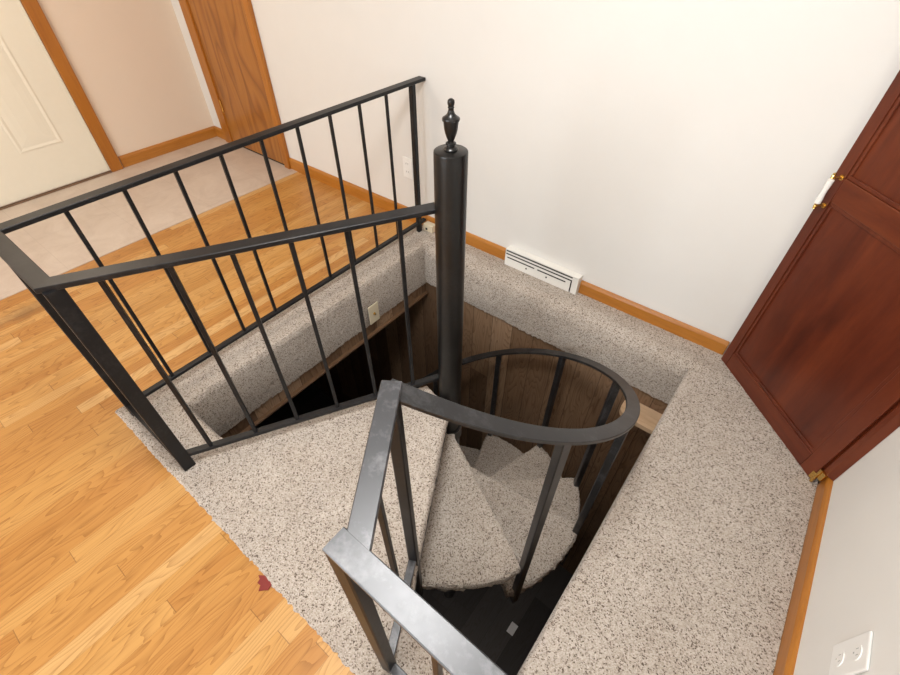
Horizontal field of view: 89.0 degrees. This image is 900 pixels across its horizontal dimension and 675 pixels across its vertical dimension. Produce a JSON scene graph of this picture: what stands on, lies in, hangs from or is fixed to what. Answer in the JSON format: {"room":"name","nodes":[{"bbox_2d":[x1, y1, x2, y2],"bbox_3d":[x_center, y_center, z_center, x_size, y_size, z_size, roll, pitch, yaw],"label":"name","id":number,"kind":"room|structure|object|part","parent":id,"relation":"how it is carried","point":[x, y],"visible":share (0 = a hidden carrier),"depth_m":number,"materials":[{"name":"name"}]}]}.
{"room":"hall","nodes":[
{"label":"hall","id":0,"kind":"room"},
{"bbox_2d":[1,0,213,206],"bbox_3d":[-3.778,-1.103,1.838,0.100,2.720,5.390,29,52,26],"label":"wall","id":1,"kind":"structure","parent":0,"point":[131,60],"depth_m":3.40,"materials":[{"name":"beige paint"}]},
{"bbox_2d":[0,0,123,209],"bbox_3d":[-2.910,-1.780,2.568,0.029,2.100,1.087,29,52,26],"label":"door","id":2,"kind":"structure","parent":1,"relation":"in","point":[46,143],"depth_m":3.10,"materials":[{"name":"white wood"}]},
{"bbox_3d":[-2.828,-1.550,2.947,0.004,0.660,0.270,29,52,26],"label":"raised panel","id":3,"kind":"part","parent":2,"relation":"part of","materials":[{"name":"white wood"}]},
{"bbox_3d":[-2.600,-2.057,2.849,0.027,2.100,0.085,29,52,26],"label":"casing","id":4,"kind":"part","parent":2,"relation":"part of","materials":[{"name":"orange wood"}]},
{"bbox_2d":[118,126,216,167],"bbox_3d":[-2.327,-1.595,3.814,0.015,0.088,0.809,29,52,26],"label":"baseboard","id":5,"kind":"structure","parent":1,"relation":"attached to","point":[150,152],"depth_m":3.79,"materials":[{"name":"orange wood"}]},
{"bbox_2d":[0,137,413,674],"bbox_3d":[-1.832,0.712,1.560,4.788,0.023,5.290,29,52,26],"label":"floor","id":6,"kind":"structure","parent":0,"point":[109,566],"depth_m":1.81,"materials":[{"name":"brown wood"}]},
{"bbox_2d":[257,575,271,590],"bbox_3d":[-0.596,0.788,1.472,0.049,0.004,0.048,-4,45,-4],"label":"scrap","id":7,"kind":"object","parent":6,"relation":"on","point":[264,584],"visible":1,"depth_m":1.47,"materials":[{"name":"paper"}]},
{"bbox_2d":[115,225,817,674],"bbox_3d":[0.118,0.401,2.064,2.408,0.311,1.963,29,52,26],"label":"carpet","id":8,"kind":"object","parent":6,"relation":"on","point":[691,568],"visible":0.88,"depth_m":1.67,"materials":[{"name":"beige carpet"}]},
{"bbox_2d":[0,76,437,471],"bbox_3d":[-0.385,-0.313,1.947,0.959,0.877,1.927,29,52,26],"label":"guard railing","id":9,"kind":"object","parent":8,"relation":"on","point":[51,293],"visible":0.96,"depth_m":1.55,"materials":[{"name":"black metal"}]},
{"bbox_3d":[-1.326,0.010,1.627,0.030,0.863,0.030,29,52,26],"label":"post","id":10,"kind":"part","parent":9,"relation":"part of","materials":[{"name":"black metal"}]},
{"bbox_3d":[-0.998,0.186,1.450,0.022,0.863,0.044,29,52,26],"label":"post","id":11,"kind":"part","parent":9,"relation":"part of","materials":[{"name":"black metal"}]},
{"bbox_3d":[-0.384,-0.619,1.644,0.959,0.016,1.927,29,52,26],"label":"rail","id":12,"kind":"part","parent":9,"relation":"part of","materials":[{"name":"black metal"}]},
{"bbox_3d":[-0.391,-0.038,2.210,0.940,0.018,1.891,29,52,26],"label":"rail","id":13,"kind":"part","parent":9,"relation":"part of","materials":[{"name":"black metal"}]},
{"bbox_3d":[-0.197,-0.994,2.646,0.028,0.863,0.028,29,52,26],"label":"post","id":14,"kind":"part","parent":9,"relation":"part of","materials":[{"name":"black metal"}]},
{"bbox_2d":[368,302,379,324],"bbox_3d":[-0.443,-0.140,2.691,0.018,0.134,0.078,29,52,26],"label":"cable plate","id":15,"kind":"object","parent":8,"relation":"attached to","point":[373,310],"visible":1,"depth_m":2.69,"materials":[{"name":"beige plastic"}]},
{"bbox_2d":[322,380,506,674],"bbox_3d":[0.081,0.861,1.014,0.269,1.231,1.038,-27,51,-25],"label":"railing","id":16,"kind":"object","parent":8,"relation":"on","point":[364,578],"visible":0.99,"depth_m":0.73,"materials":[{"name":"black metal"}]},
{"bbox_3d":[-0.172,0.629,1.004,0.032,0.865,0.032,20,48,19],"label":"post","id":17,"kind":"part","parent":16,"relation":"part of","materials":[{"name":"black metal"}]},
{"bbox_3d":[0.064,1.046,1.157,0.568,0.014,0.026,29,51,26],"label":"rail","id":18,"kind":"part","parent":16,"relation":"part of","materials":[{"name":"black metal"}]},
{"bbox_3d":[-0.146,0.814,1.390,0.026,0.014,0.261,8,45,7],"label":"rail","id":19,"kind":"part","parent":16,"relation":"part of","materials":[{"name":"black metal"}]},
{"bbox_3d":[-0.118,0.552,1.333,0.030,1.218,0.030,8,45,7],"label":"post","id":20,"kind":"part","parent":16,"relation":"part of","materials":[{"name":"black metal"}]},
{"bbox_2d":[423,221,434,232],"bbox_3d":[-0.129,-0.708,2.934,0.073,0.048,0.048,29,52,26],"label":"phone jack","id":21,"kind":"object","parent":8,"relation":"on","point":[428,226],"visible":0.82,"depth_m":2.92,"materials":[{"name":"beige plastic"}]},
{"bbox_2d":[504,245,582,294],"bbox_3d":[0.514,-0.382,2.567,0.460,0.106,0.049,29,52,26],"label":"floor register","id":22,"kind":"object","parent":8,"relation":"on","point":[563,278],"visible":1,"depth_m":2.54,"materials":[{"name":"white metal"}]},
{"bbox_2d":[721,70,899,481],"bbox_3d":[1.335,-0.387,1.240,0.495,1.986,0.509,29,52,26],"label":"door","id":23,"kind":"structure","parent":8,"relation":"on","point":[817,353],"depth_m":1.56,"materials":[{"name":"red wood"}]},
{"bbox_3d":[1.325,0.281,1.917,0.021,0.083,0.519,-5,45,-5],"label":"rail","id":24,"kind":"part","parent":23,"relation":"part of","materials":[{"name":"red wood"}]},
{"bbox_3d":[1.322,-0.013,1.625,0.005,0.744,0.519,-5,45,-5],"label":"panel moulding","id":25,"kind":"part","parent":23,"relation":"part of","materials":[{"name":"red wood"}]},
{"bbox_3d":[1.264,-0.489,1.534,0.040,0.129,0.020,3,45,3],"label":"handle","id":26,"kind":"part","parent":23,"relation":"part of","materials":[{"name":"white ceramic"}]},
{"bbox_3d":[1.327,-0.307,1.335,0.021,0.082,0.519,-5,45,-5],"label":"rail","id":27,"kind":"part","parent":23,"relation":"part of","materials":[{"name":"red wood"}]},
{"bbox_3d":[1.324,-0.672,0.973,0.005,0.945,0.519,-5,45,-5],"label":"panel moulding","id":28,"kind":"part","parent":23,"relation":"part of","materials":[{"name":"red wood"}]},
{"bbox_2d":[220,283,425,437],"bbox_3d":[-0.693,0.081,2.593,0.028,0.168,1.672,29,52,26],"label":"wall stairwell header","id":29,"kind":"structure","parent":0,"point":[264,408],"depth_m":2.56,"materials":[{"name":"brown wood"}]},
{"bbox_2d":[240,291,427,432],"bbox_3d":[-0.686,0.147,2.651,0.055,0.012,1.672,29,52,26],"label":"trim","id":30,"kind":"structure","parent":29,"relation":"attached to","point":[279,405],"depth_m":2.63,"materials":[{"name":"brown wood"}]},
{"bbox_2d":[256,383,572,674],"bbox_3d":[-1.185,2.192,4.099,3.660,0.050,3.100,29,52,26],"label":"floor","id":31,"kind":"structure","parent":0,"point":[484,616],"depth_m":3.93,"materials":[{"name":"black wood"}]},
{"bbox_2d":[229,98,639,602],"bbox_3d":[-0.018,0.822,2.592,1.474,4.024,1.522,29,52,26],"label":"spiral staircase","id":32,"kind":"structure","parent":31,"relation":"on","point":[496,513],"depth_m":1.78,"materials":[{"name":"grey carpet"}]},
{"bbox_3d":[0.002,0.529,2.336,1.472,2.614,1.459,29,52,26],"label":"handrail","id":33,"kind":"part","parent":32,"relation":"part of","materials":[{"name":"metal"}]},
{"bbox_2d":[507,622,517,635],"bbox_3d":[0.520,2.433,3.825,0.060,0.002,0.090,29,52,26],"label":"paper tag","id":34,"kind":"object","parent":31,"relation":"on","point":[512,628],"visible":1,"depth_m":3.83,"materials":[{"name":"white paper"}]},
{"bbox_2d":[313,282,667,573],"bbox_3d":[-0.260,0.402,3.971,3.660,2.680,0.045,29,52,26],"label":"wall","id":35,"kind":"structure","parent":0,"point":[525,380],"depth_m":3.15,"materials":[{"name":"brown wood"}]},
{"bbox_2d":[619,401,661,433],"bbox_3d":[1.004,0.412,2.417,0.205,0.030,0.132,29,52,26],"label":"corner shelf","id":36,"kind":"object","parent":35,"relation":"attached to","point":[648,419],"visible":0.46,"depth_m":2.39,"materials":[{"name":"brown wood"}]},
{"bbox_2d":[171,0,899,352],"bbox_3d":[-0.159,-1.639,2.209,4.988,2.460,0.100,29,52,26],"label":"wall","id":37,"kind":"structure","parent":0,"point":[669,156],"depth_m":1.99,"materials":[{"name":"white paint"}]},
{"bbox_2d":[213,126,224,139],"bbox_3d":[-2.009,-1.788,4.010,0.173,0.088,0.015,29,52,26],"label":"baseboard","id":38,"kind":"structure","parent":37,"relation":"attached to","point":[219,132],"depth_m":4.00,"materials":[{"name":"orange wood"}]},
{"bbox_2d":[178,0,290,168],"bbox_3d":[-1.596,-2.292,3.041,0.880,2.170,0.029,29,52,26],"label":"door","id":39,"kind":"structure","parent":37,"relation":"in","point":[224,34],"depth_m":3.35,"materials":[{"name":"orange wood"}]},
{"bbox_3d":[-1.900,-2.437,3.236,0.105,2.100,0.029,29,52,26],"label":"casing","id":40,"kind":"part","parent":39,"relation":"part of","materials":[{"name":"orange wood"}]},
{"bbox_3d":[-1.274,-2.088,2.886,0.060,2.100,0.029,29,52,26],"label":"casing","id":41,"kind":"part","parent":39,"relation":"part of","materials":[{"name":"orange wood"}]},
{"bbox_2d":[289,158,505,259],"bbox_3d":[-0.452,-0.921,3.140,2.026,0.088,0.015,29,52,26],"label":"baseboard","id":42,"kind":"structure","parent":37,"relation":"attached to","point":[382,202],"depth_m":3.17,"materials":[{"name":"orange wood"}]},
{"bbox_2d":[402,156,412,179],"bbox_3d":[-0.260,-1.041,2.813,0.076,0.130,0.008,29,52,26],"label":"wall outlet","id":43,"kind":"object","parent":37,"relation":"attached to","point":[407,162],"visible":1,"depth_m":2.81,"materials":[{"name":"white plastic"}]},
{"bbox_2d":[578,280,729,354],"bbox_3d":[1.004,-0.109,2.326,0.756,0.088,0.015,29,52,26],"label":"baseboard","id":44,"kind":"structure","parent":37,"relation":"attached to","point":[707,340],"depth_m":2.30,"materials":[{"name":"orange wood"}]},
{"bbox_2d":[793,427,899,674],"bbox_3d":[0.059,1.035,-0.306,0.100,2.720,5.390,29,52,26],"label":"wall","id":45,"kind":"structure","parent":0,"point":[855,589],"depth_m":1.23,"materials":[{"name":"white paint"}]},
{"bbox_2d":[773,477,832,674],"bbox_3d":[-0.109,1.852,0.341,0.015,0.088,4.805,29,52,26],"label":"baseboard","id":46,"kind":"structure","parent":45,"relation":"attached to","point":[787,654],"depth_m":1.42,"materials":[{"name":"orange wood"}]},
{"bbox_2d":[829,631,872,674],"bbox_3d":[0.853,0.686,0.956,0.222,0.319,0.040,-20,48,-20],"label":"wall outlet","id":47,"kind":"object","parent":45,"relation":"attached to","point":[851,656],"visible":1,"depth_m":0.96,"materials":[{"name":"white plastic"}]},
{"bbox_2d":[834,651,843,666],"bbox_3d":[0.913,0.753,1.074,0.002,0.035,0.037,29,52,26],"label":"socket","id":48,"kind":"object","parent":47,"relation":"attached to","point":[838,655],"depth_m":1.07,"materials":[{"name":"white plastic"}]},
{"bbox_2d":[851,644,861,660],"bbox_3d":[0.913,0.706,1.027,0.002,0.035,0.037,29,52,26],"label":"socket","id":49,"kind":"object","parent":47,"relation":"attached to","point":[856,649],"depth_m":1.03,"materials":[{"name":"white plastic"}]}
]}

